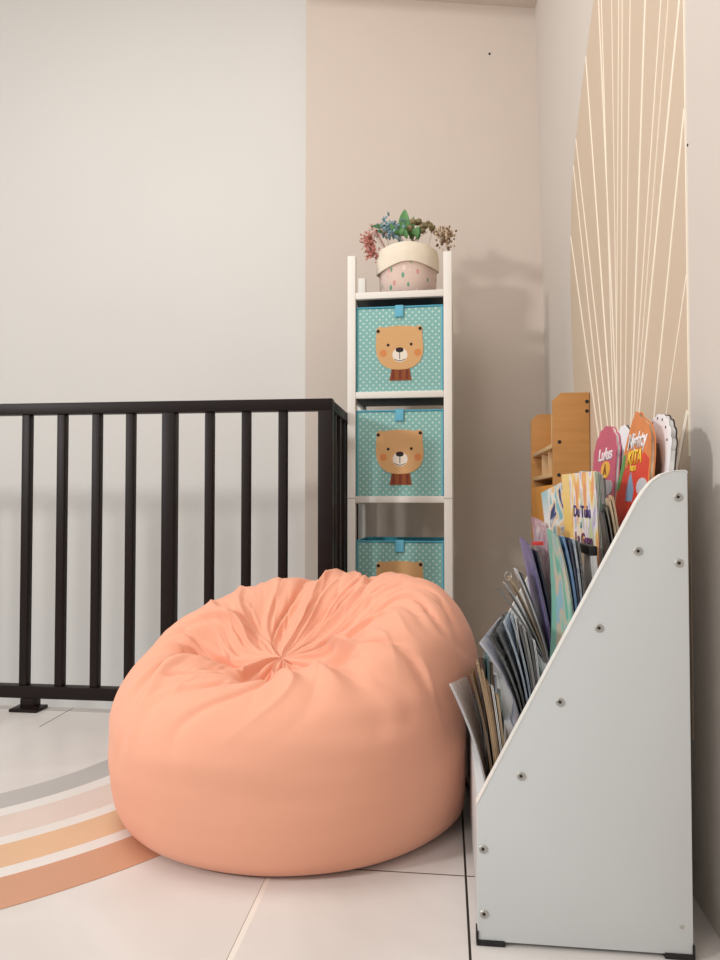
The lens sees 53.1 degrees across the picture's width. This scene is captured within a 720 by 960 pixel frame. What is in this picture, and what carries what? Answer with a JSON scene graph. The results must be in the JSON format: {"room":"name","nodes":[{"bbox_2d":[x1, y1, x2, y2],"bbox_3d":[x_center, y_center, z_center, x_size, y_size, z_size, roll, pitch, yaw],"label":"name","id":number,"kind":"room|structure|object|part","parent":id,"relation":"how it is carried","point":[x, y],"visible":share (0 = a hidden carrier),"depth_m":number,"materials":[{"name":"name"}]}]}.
{"room":"children's playroom","nodes":[
{"label":"children's playroom","id":0,"kind":"room"},
{"bbox_2d":[0,0,305,708],"bbox_3d":[-1.511,-0.005,3.226,2.643,4.650,0.150,0,-2,7],"label":"wall","id":1,"kind":"structure","parent":0,"point":[153,152],"depth_m":3.10,"materials":[{"name":"white paint"}]},
{"bbox_2d":[0,665,719,959],"bbox_3d":[-0.722,0.714,0.690,4.800,0.130,4.440,0,-2,7],"label":"floor","id":2,"kind":"structure","parent":0,"point":[420,903],"depth_m":1.11,"materials":[{"name":"tile"}]},
{"bbox_2d":[0,759,159,909],"bbox_3d":[-1.194,0.670,1.465,2.110,0.001,1.055,0,-2,7],"label":"rug","id":3,"kind":"object","parent":2,"relation":"on","point":[59,834],"visible":0.34,"depth_m":1.34,"materials":[{"name":"fabric"}]},
{"bbox_2d":[0,398,357,712],"bbox_3d":[-1.005,0.240,2.559,2.002,0.923,0.822,0,-2,7],"label":"railing","id":4,"kind":"object","parent":2,"relation":"on","point":[332,419],"visible":0.56,"depth_m":2.14,"materials":[{"name":"black metal"}]},
{"bbox_3d":[-0.996,0.686,2.164,0.088,0.009,0.064,0,-2,7],"label":"plate","id":5,"kind":"part","parent":4,"relation":"part of","materials":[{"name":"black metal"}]},
{"bbox_3d":[-0.995,0.669,2.174,0.046,0.027,0.036,0,-2,7],"label":"post","id":6,"kind":"part","parent":4,"relation":"part of","materials":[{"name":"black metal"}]},
{"bbox_3d":[-1.081,0.637,2.185,1.937,0.037,0.034,0,-2,7],"label":"rail","id":7,"kind":"part","parent":4,"relation":"part of","materials":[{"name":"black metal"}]},
{"bbox_3d":[-1.060,-0.215,2.206,1.979,0.034,0.040,0,-2,7],"label":"rail","id":8,"kind":"part","parent":4,"relation":"part of","materials":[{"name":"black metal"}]},
{"bbox_3d":[-0.565,0.209,2.136,0.039,0.817,0.039,0,-2,7],"label":"post","id":9,"kind":"part","parent":4,"relation":"part of","materials":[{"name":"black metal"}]},
{"bbox_3d":[-0.098,0.239,2.080,0.042,0.881,0.042,0,-2,7],"label":"post","id":10,"kind":"part","parent":4,"relation":"part of","materials":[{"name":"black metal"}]},
{"bbox_3d":[-0.051,-0.209,2.490,0.034,0.030,0.759,0,-2,7],"label":"return rail","id":11,"kind":"part","parent":4,"relation":"part of","materials":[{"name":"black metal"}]},
{"bbox_2d":[108,568,477,875],"bbox_3d":[-0.130,0.441,1.534,0.763,0.460,0.761,0,-2,7],"label":"beanbag","id":12,"kind":"object","parent":2,"relation":"on","point":[296,726],"visible":0.99,"depth_m":1.24,"materials":[{"name":"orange fabric"}]},
{"bbox_2d":[347,251,453,599],"bbox_3d":[0.148,-0.022,2.486,0.346,1.442,0.271,0,-2,8],"label":"shelving unit","id":13,"kind":"object","parent":2,"relation":"on","point":[444,296],"visible":0.66,"depth_m":2.37,"materials":[{"name":"white paint"}]},
{"bbox_3d":[-0.026,-0.025,2.389,0.027,1.442,0.027,0,-2,8],"label":"post","id":14,"kind":"part","parent":13,"relation":"part of","materials":[{"name":"white paint"}]},
{"bbox_3d":[-0.007,-0.284,2.516,0.012,0.044,0.216,0,-2,8],"label":"rail","id":15,"kind":"part","parent":13,"relation":"part of","materials":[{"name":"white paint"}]},
{"bbox_3d":[0.009,-0.018,2.629,0.027,1.442,0.027,0,-2,8],"label":"post","id":16,"kind":"part","parent":13,"relation":"part of","materials":[{"name":"white paint"}]},
{"bbox_3d":[0.130,-0.611,2.379,0.290,0.022,0.018,0,-2,8],"label":"rail","id":17,"kind":"part","parent":13,"relation":"part of","materials":[{"name":"white paint"}]},
{"bbox_2d":[356,409,443,495],"bbox_3d":[0.147,-0.088,2.483,0.287,0.285,0.249,0,-2,8],"label":"storage bin","id":18,"kind":"object","parent":13,"relation":"on","point":[400,452],"visible":0.95,"depth_m":2.36,"materials":[{"name":"teal fabric"}]},
{"bbox_2d":[376,430,423,484],"bbox_3d":[0.130,-0.075,2.363,0.158,0.181,0.002,0,-2,8],"label":"print","id":19,"kind":"object","parent":18,"relation":"attached to","point":[399,453],"depth_m":2.36},
{"bbox_2d":[356,304,443,391],"bbox_3d":[0.147,-0.431,2.493,0.287,0.285,0.249,0,-2,8],"label":"storage bin","id":20,"kind":"object","parent":13,"relation":"on","point":[400,347],"visible":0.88,"depth_m":2.37,"materials":[{"name":"teal fabric"}]},
{"bbox_2d":[376,325,422,380],"bbox_3d":[0.130,-0.419,2.372,0.158,0.181,0.002,0,-2,8],"label":"print","id":21,"kind":"object","parent":20,"relation":"attached to","point":[399,348],"depth_m":2.37},
{"bbox_2d":[356,537,443,589],"bbox_3d":[0.147,0.342,2.471,0.287,0.285,0.249,0,-2,8],"label":"storage bin","id":22,"kind":"object","parent":13,"relation":"on","point":[419,557],"visible":0.47,"depth_m":2.35,"materials":[{"name":"teal fabric"}]},
{"bbox_2d":[376,561,422,578],"bbox_3d":[0.130,0.355,2.351,0.158,0.181,0.002,0,-2,8],"label":"print","id":23,"kind":"object","parent":22,"relation":"attached to","point":[412,568],"depth_m":2.35},
{"bbox_3d":[0.130,0.064,2.360,0.290,0.022,0.018,0,-2,8],"label":"rail","id":24,"kind":"part","parent":13,"relation":"part of","materials":[{"name":"white paint"}]},
{"bbox_3d":[0.130,-0.280,2.370,0.290,0.022,0.018,0,-2,8],"label":"rail","id":25,"kind":"part","parent":13,"relation":"part of","materials":[{"name":"white paint"}]},
{"bbox_3d":[0.149,-0.610,2.509,0.306,0.013,0.250,0,-2,8],"label":"shelf","id":26,"kind":"part","parent":13,"relation":"part of","materials":[{"name":"white wood"}]},
{"bbox_3d":[0.149,-0.279,2.499,0.306,0.013,0.250,0,-2,8],"label":"shelf","id":27,"kind":"part","parent":13,"relation":"part of","materials":[{"name":"white wood"}]},
{"bbox_2d":[359,209,456,291],"bbox_3d":[0.167,-0.784,2.505,0.340,0.332,0.207,0,-2,7],"label":"flower pot","id":28,"kind":"object","parent":13,"relation":"on","point":[411,265],"visible":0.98,"depth_m":2.44,"materials":[{"name":"beige ceramic"}]},
{"bbox_3d":[0.167,-0.699,2.502,0.202,0.162,0.192,0,-2,7],"label":"pot","id":29,"kind":"part","parent":28,"relation":"part of","materials":[{"name":"ceramic"}]},
{"bbox_3d":[0.287,-0.026,2.343,0.027,1.442,0.027,0,-2,8],"label":"post","id":30,"kind":"part","parent":13,"relation":"part of","materials":[{"name":"white paint"}]},
{"bbox_3d":[0.322,-0.019,2.583,0.027,1.442,0.027,0,-2,8],"label":"post","id":31,"kind":"part","parent":13,"relation":"part of","materials":[{"name":"white paint"}]},
{"bbox_2d":[465,470,695,959],"bbox_3d":[0.346,0.330,1.302,0.296,0.672,0.589,0,-2,7],"label":"bookcase","id":32,"kind":"object","parent":2,"relation":"on","point":[581,823],"visible":0.85,"depth_m":1.01,"materials":[{"name":"white wood"}]},
{"bbox_2d":[449,677,486,782],"bbox_3d":[0.173,0.417,1.134,0.064,0.227,0.145,0,-2,7],"label":"magazine","id":33,"kind":"object","parent":32,"relation":"on","point":[461,689],"visible":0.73,"depth_m":1.11,"materials":[{"name":"grey paper"}]},
{"bbox_2d":[470,667,491,774],"bbox_3d":[0.191,0.409,1.132,0.039,0.242,0.145,0,-2,7],"label":"magazine","id":34,"kind":"object","parent":32,"relation":"on","point":[472,673],"visible":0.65,"depth_m":1.07,"materials":[{"name":"paper"}]},
{"bbox_2d":[479,657,487,776],"bbox_3d":[0.225,0.424,1.317,0.010,0.224,0.150,0,-2,7],"label":"magazine","id":35,"kind":"object","parent":32,"relation":"on","point":[481,660],"visible":0.4,"depth_m":1.28,"materials":[{"name":"paper"}]},
{"bbox_2d":[476,660,495,767],"bbox_3d":[0.197,0.401,1.132,0.034,0.260,0.145,0,-2,7],"label":"magazine","id":36,"kind":"object","parent":32,"relation":"on","point":[490,736],"visible":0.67,"depth_m":1.07,"materials":[{"name":"beige paper"}]},
{"bbox_2d":[484,652,489,742],"bbox_3d":[0.232,0.419,1.316,0.008,0.233,0.150,0,-2,7],"label":"magazine","id":37,"kind":"object","parent":32,"relation":"on","point":[486,656],"visible":0.23,"depth_m":1.25,"materials":[{"name":"paper"}]},
{"bbox_2d":[480,668,497,759],"bbox_3d":[0.203,0.406,1.131,0.032,0.248,0.145,0,-2,7],"label":"magazine","id":38,"kind":"object","parent":32,"relation":"on","point":[482,672],"visible":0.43,"depth_m":1.06,"materials":[{"name":"beige paper"}]},
{"bbox_2d":[489,661,493,688],"bbox_3d":[0.238,0.427,1.315,0.008,0.218,0.150,0,-2,7],"label":"magazine","id":39,"kind":"object","parent":32,"relation":"on","point":[490,663],"visible":0.13,"depth_m":1.25,"materials":[{"name":"grey paper"}]},
{"bbox_2d":[485,678,498,755],"bbox_3d":[0.209,0.414,1.130,0.029,0.234,0.145,0,-2,7],"label":"magazine","id":40,"kind":"object","parent":32,"relation":"on","point":[486,679],"visible":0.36,"depth_m":1.06,"materials":[{"name":"beige paper"}]},
{"bbox_2d":[493,674,496,692],"bbox_3d":[0.244,0.438,1.314,0.010,0.196,0.150,0,-2,7],"label":"magazine","id":41,"kind":"object","parent":32,"relation":"on","point":[494,676],"visible":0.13,"depth_m":1.25,"materials":[{"name":"grey paper"}]},
{"bbox_2d":[489,684,501,753],"bbox_3d":[0.215,0.418,1.129,0.026,0.225,0.145,0,-2,7],"label":"magazine","id":42,"kind":"object","parent":32,"relation":"on","point":[490,685],"visible":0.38,"depth_m":1.06,"materials":[{"name":"white paper"}]},
{"bbox_3d":[0.379,0.336,1.585,0.292,0.665,0.016,0,-2,7],"label":"panel","id":43,"kind":"part","parent":32,"relation":"part of","materials":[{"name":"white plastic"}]},
{"bbox_2d":[494,692,503,748],"bbox_3d":[0.221,0.424,1.128,0.024,0.214,0.145,0,-2,7],"label":"magazine","id":44,"kind":"object","parent":32,"relation":"on","point":[495,693],"visible":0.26,"depth_m":1.06,"materials":[{"name":"beige paper"}]},
{"bbox_2d":[497,688,500,711],"bbox_3d":[0.251,0.450,1.313,0.012,0.172,0.150,0,-2,7],"label":"magazine","id":45,"kind":"object","parent":32,"relation":"on","point":[498,690],"visible":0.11,"depth_m":1.24,"materials":[{"name":"grey paper"}]},
{"bbox_2d":[479,617,519,727],"bbox_3d":[0.228,0.333,1.185,0.072,0.185,0.196,0,-2,7],"label":"magazine","id":46,"kind":"object","parent":32,"relation":"on","point":[486,644],"visible":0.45,"depth_m":1.11,"materials":[{"name":"grey paper"}]},
{"bbox_2d":[488,614,521,714],"bbox_3d":[0.236,0.330,1.184,0.061,0.190,0.196,0,-2,7],"label":"magazine","id":47,"kind":"object","parent":32,"relation":"on","point":[494,637],"visible":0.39,"depth_m":1.11,"materials":[{"name":"grey paper"}]},
{"bbox_3d":[0.290,0.435,1.306,0.047,0.012,0.553,0,-2,7],"label":"tier shelf","id":48,"kind":"part","parent":32,"relation":"part of","materials":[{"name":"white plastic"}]},
{"bbox_2d":[496,612,524,710],"bbox_3d":[0.244,0.327,1.183,0.052,0.196,0.195,0,-2,7],"label":"magazine","id":49,"kind":"object","parent":32,"relation":"on","point":[501,630],"visible":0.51,"depth_m":1.12,"materials":[{"name":"grey paper"}]},
{"bbox_2d":[503,611,527,704],"bbox_3d":[0.251,0.321,1.183,0.045,0.208,0.195,0,-2,7],"label":"magazine","id":50,"kind":"object","parent":32,"relation":"on","point":[507,621],"visible":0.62,"depth_m":1.12,"materials":[{"name":"grey paper"}]},
{"bbox_2d":[510,613,530,699],"bbox_3d":[0.258,0.316,1.182,0.038,0.217,0.195,0,-2,7],"label":"magazine","id":51,"kind":"object","parent":32,"relation":"on","point":[522,661],"visible":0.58,"depth_m":1.10,"materials":[{"name":"white paper"}]},
{"bbox_2d":[496,588,544,661],"bbox_3d":[0.297,0.262,1.348,0.080,0.129,0.120,0,-2,7],"label":"booklet","id":52,"kind":"object","parent":32,"relation":"on","point":[498,589],"visible":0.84,"depth_m":1.29,"materials":[{"name":"grey paper"}]},
{"bbox_2d":[502,582,545,661],"bbox_3d":[0.303,0.257,1.347,0.072,0.139,0.120,0,-2,7],"label":"booklet","id":53,"kind":"object","parent":32,"relation":"on","point":[520,609],"visible":0.81,"depth_m":1.30,"materials":[{"name":"grey paper"}]},
{"bbox_2d":[516,618,533,693],"bbox_3d":[0.265,0.319,1.181,0.032,0.211,0.195,0,-2,7],"label":"magazine","id":54,"kind":"object","parent":32,"relation":"on","point":[521,638],"visible":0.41,"depth_m":1.10,"materials":[{"name":"grey paper"}]},
{"bbox_2d":[504,572,547,661],"bbox_3d":[0.304,0.246,1.346,0.076,0.160,0.124,0,-2,7],"label":"booklet","id":55,"kind":"object","parent":32,"relation":"on","point":[528,615],"visible":0.86,"depth_m":1.30,"materials":[{"name":"paper"}]},
{"bbox_2d":[520,624,534,687],"bbox_3d":[0.270,0.324,1.181,0.028,0.202,0.195,0,-2,7],"label":"magazine","id":56,"kind":"object","parent":32,"relation":"on","point":[521,625],"visible":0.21,"depth_m":1.09,"materials":[{"name":"grey paper"}]},
{"bbox_2d":[513,568,548,661],"bbox_3d":[0.316,0.244,1.346,0.058,0.164,0.120,0,-2,7],"label":"booklet","id":57,"kind":"object","parent":32,"relation":"on","point":[526,596],"visible":0.76,"depth_m":1.30,"materials":[{"name":"paper"}]},
{"bbox_2d":[525,631,537,685],"bbox_3d":[0.277,0.329,1.179,0.024,0.192,0.195,0,-2,7],"label":"magazine","id":58,"kind":"object","parent":32,"relation":"on","point":[526,632],"visible":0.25,"depth_m":1.09,"materials":[{"name":"grey paper"}]},
{"bbox_2d":[519,572,549,658],"bbox_3d":[0.321,0.248,1.345,0.052,0.157,0.120,0,-2,7],"label":"booklet","id":59,"kind":"object","parent":32,"relation":"on","point":[520,574],"visible":0.39,"depth_m":1.29,"materials":[{"name":"grey paper"}]},
{"bbox_2d":[519,537,550,656],"bbox_3d":[0.332,0.220,1.360,0.047,0.215,0.190,0,-2,7],"label":"picture book","id":60,"kind":"object","parent":32,"relation":"on","point":[536,593],"visible":0.71,"depth_m":1.32,"materials":[{"name":"paper"}]},
{"bbox_2d":[531,638,539,680],"bbox_3d":[0.290,0.334,1.177,0.019,0.181,0.196,0,-2,12],"label":"magazine","id":61,"kind":"object","parent":32,"relation":"on","point":[532,640],"visible":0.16,"depth_m":1.09,"materials":[{"name":"white paper"}]},
{"bbox_2d":[531,517,550,606],"bbox_3d":[0.342,0.200,1.367,0.052,0.255,0.194,0,-2,7],"label":"picture book","id":62,"kind":"object","parent":32,"relation":"on","point":[539,527],"visible":0.49,"depth_m":1.34,"materials":[{"name":"pink paper"}]},
{"bbox_2d":[531,548,550,629],"bbox_3d":[0.340,0.227,1.349,0.040,0.198,0.170,0,-2,7],"label":"picture book","id":63,"kind":"object","parent":32,"relation":"on","point":[535,553],"visible":0.23,"depth_m":1.28,"materials":[{"name":"paper"}]},
{"bbox_2d":[541,482,564,536],"bbox_3d":[0.407,0.113,1.474,0.020,0.230,0.188,0,-2,-1],"label":"picture book","id":64,"kind":"object","parent":32,"relation":"on","point":[552,498],"visible":0.31,"depth_m":1.48,"materials":[{"name":"multicoloured paper"}]},
{"bbox_2d":[547,528,573,659],"bbox_3d":[0.316,0.201,1.151,0.026,0.241,0.170,0,-2,7],"label":"picture book","id":65,"kind":"object","parent":32,"relation":"on","point":[562,612],"visible":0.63,"depth_m":1.16,"materials":[{"name":"teal paper"}]},
{"bbox_2d":[557,535,576,612],"bbox_3d":[0.322,0.204,1.145,0.023,0.235,0.160,0,-2,7],"label":"magazine","id":66,"kind":"object","parent":32,"relation":"on","point":[561,538],"visible":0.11,"depth_m":1.07,"materials":[{"name":"blue paper"}]},
{"bbox_2d":[565,537,579,606],"bbox_3d":[0.327,0.204,1.144,0.020,0.233,0.160,0,-2,7],"label":"magazine","id":67,"kind":"object","parent":32,"relation":"on","point":[567,539],"visible":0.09,"depth_m":1.07,"materials":[{"name":"paper"}]},
{"bbox_2d":[570,538,581,601],"bbox_3d":[0.333,0.205,1.144,0.016,0.232,0.160,0,-2,7],"label":"magazine","id":68,"kind":"object","parent":32,"relation":"on","point":[572,541],"visible":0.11,"depth_m":1.07,"materials":[{"name":"paper"}]},
{"bbox_2d":[575,540,584,597],"bbox_3d":[0.339,0.207,1.143,0.014,0.229,0.160,0,-2,7],"label":"magazine","id":69,"kind":"object","parent":32,"relation":"on","point":[577,543],"visible":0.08,"depth_m":1.07,"materials":[{"name":"grey paper"}]},
{"bbox_2d":[562,471,600,572],"bbox_3d":[0.379,0.104,1.237,0.011,0.235,0.202,0,-2,1],"label":"picture book","id":70,"kind":"object","parent":32,"relation":"on","point":[580,490],"visible":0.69,"depth_m":1.22,"materials":[{"name":"yellow paper"}]},
{"bbox_2d":[580,543,597,591],"bbox_3d":[0.357,0.159,1.119,0.021,0.118,0.106,0,-2,7],"label":"book","id":71,"kind":"object","parent":32,"relation":"on","point":[590,551],"visible":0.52,"depth_m":1.09,"materials":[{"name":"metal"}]},
{"bbox_2d":[580,471,602,561],"bbox_3d":[0.392,0.101,1.221,0.013,0.240,0.178,0,-2,7],"label":"magazine","id":72,"kind":"object","parent":32,"relation":"on","point":[598,473],"visible":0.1,"depth_m":1.14,"materials":[{"name":"paper"}]},
{"bbox_2d":[600,474,604,510],"bbox_3d":[0.396,0.103,1.221,0.012,0.236,0.178,0,-2,7],"label":"magazine","id":73,"kind":"object","parent":32,"relation":"on","point":[601,475],"visible":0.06,"depth_m":1.14,"materials":[{"name":"grey paper"}]},
{"bbox_2d":[599,510,609,557],"bbox_3d":[0.369,0.132,1.089,0.019,0.172,0.073,0,-2,7],"label":"booklet","id":74,"kind":"object","parent":32,"relation":"on","point":[604,531],"visible":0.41,"depth_m":1.08,"materials":[{"name":"grey paper"}]},
{"bbox_2d":[603,478,606,504],"bbox_3d":[0.400,0.106,1.220,0.012,0.229,0.178,0,-2,7],"label":"magazine","id":75,"kind":"object","parent":32,"relation":"on","point":[604,479],"visible":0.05,"depth_m":1.14,"materials":[{"name":"grey paper"}]},
{"bbox_2d":[593,426,620,501],"bbox_3d":[0.457,0.010,1.346,0.024,0.222,0.196,0,-2,7],"label":"book","id":76,"kind":"object","parent":32,"relation":"on","point":[607,453],"visible":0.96,"depth_m":1.30,"materials":[{"name":"pink paper"}]},
{"bbox_2d":[602,504,612,544],"bbox_3d":[0.373,0.127,1.089,0.018,0.181,0.074,0,-2,8],"label":"booklet","id":77,"kind":"object","parent":32,"relation":"on","point":[604,507],"visible":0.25,"depth_m":1.06,"materials":[{"name":"black paper"}]},
{"bbox_2d":[605,498,616,538],"bbox_3d":[0.378,0.122,1.089,0.017,0.191,0.074,0,-2,9],"label":"booklet","id":78,"kind":"object","parent":32,"relation":"on","point":[608,502],"visible":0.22,"depth_m":1.06,"materials":[{"name":"beige paper"}]},
{"bbox_2d":[609,495,618,531],"bbox_3d":[0.382,0.120,1.088,0.016,0.195,0.074,0,-2,9],"label":"booklet","id":79,"kind":"object","parent":32,"relation":"on","point":[611,498],"visible":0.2,"depth_m":1.06,"materials":[{"name":"beige paper"}]},
{"bbox_2d":[618,425,629,470],"bbox_3d":[0.457,0.011,1.253,0.014,0.213,0.128,0,-2,7],"label":"book","id":80,"kind":"object","parent":32,"relation":"on","point":[624,430],"visible":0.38,"depth_m":1.25,"materials":[{"name":"white paper"}]},
{"bbox_2d":[615,411,655,527],"bbox_3d":[0.434,0.003,1.144,0.026,0.225,0.203,0,-2,7],"label":"book","id":81,"kind":"object","parent":32,"relation":"on","point":[639,458],"visible":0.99,"depth_m":1.12,"materials":[{"name":"orange paper"}]},
{"bbox_2d":[651,414,677,476],"bbox_3d":[0.454,0.006,1.105,0.030,0.216,0.152,0,-2,7],"label":"book","id":82,"kind":"object","parent":32,"relation":"on","point":[665,429],"visible":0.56,"depth_m":1.06,"materials":[{"name":"white paper"}]},
{"bbox_2d":[305,0,545,662],"bbox_3d":[0.345,-0.014,2.911,1.117,4.650,0.180,0,-2,7],"label":"wall","id":83,"kind":"structure","parent":0,"point":[408,107],"depth_m":2.85,"materials":[{"name":"beige paint"}]},
{"bbox_2d":[416,0,536,7],"bbox_3d":[0.225,-2.099,2.802,0.917,0.488,0.180,0,-2,7],"label":"trim","id":84,"kind":"structure","parent":83,"relation":"attached to","point":[509,3],"depth_m":2.83,"materials":[{"name":"beige paint"}]},
{"bbox_2d":[535,0,719,937],"bbox_3d":[0.637,-0.852,1.555,0.194,3.050,2.490,0,-2,7],"label":"wall","id":85,"kind":"structure","parent":0,"point":[562,27],"depth_m":1.11,"materials":[{"name":"beige paint"}]},
{"bbox_2d":[531,392,589,538],"bbox_3d":[0.599,-0.019,2.188,0.097,0.420,0.504,0,-2,7],"label":"wall rack","id":86,"kind":"object","parent":85,"relation":"attached to","point":[560,440],"visible":0.72,"depth_m":1.94,"materials":[{"name":"brown wood"}]},
{"bbox_3d":[0.628,-0.013,2.432,0.097,0.420,0.014,0,-2,7],"label":"panel","id":87,"kind":"part","parent":86,"relation":"part of","materials":[{"name":"brown wood"}]},
{"bbox_2d":[533,473,551,480],"bbox_3d":[0.598,-0.009,2.188,0.088,0.012,0.476,0,-2,7],"label":"shelf","id":88,"kind":"object","parent":86,"relation":"attached to","point":[536,476],"depth_m":2.25,"materials":[{"name":"brown wood"}]},
{"bbox_2d":[533,444,551,456],"bbox_3d":[0.598,-0.089,2.190,0.088,0.012,0.476,0,-2,7],"label":"shelf","id":89,"kind":"object","parent":86,"relation":"attached to","point":[547,451],"depth_m":2.23,"materials":[{"name":"brown wood"}]},
{"bbox_3d":[0.570,-0.026,1.945,0.097,0.420,0.014,0,-2,7],"label":"panel","id":90,"kind":"part","parent":86,"relation":"part of","materials":[{"name":"brown wood"}]},
{"bbox_2d":[570,0,693,739],"bbox_3d":[0.590,-0.528,1.699,0.004,1.910,1.076,0,-2,7],"label":"wall mural","id":91,"kind":"object","parent":85,"relation":"attached to","point":[629,292],"visible":0.61,"depth_m":1.48,"materials":[{"name":"beige paint"}]}
]}

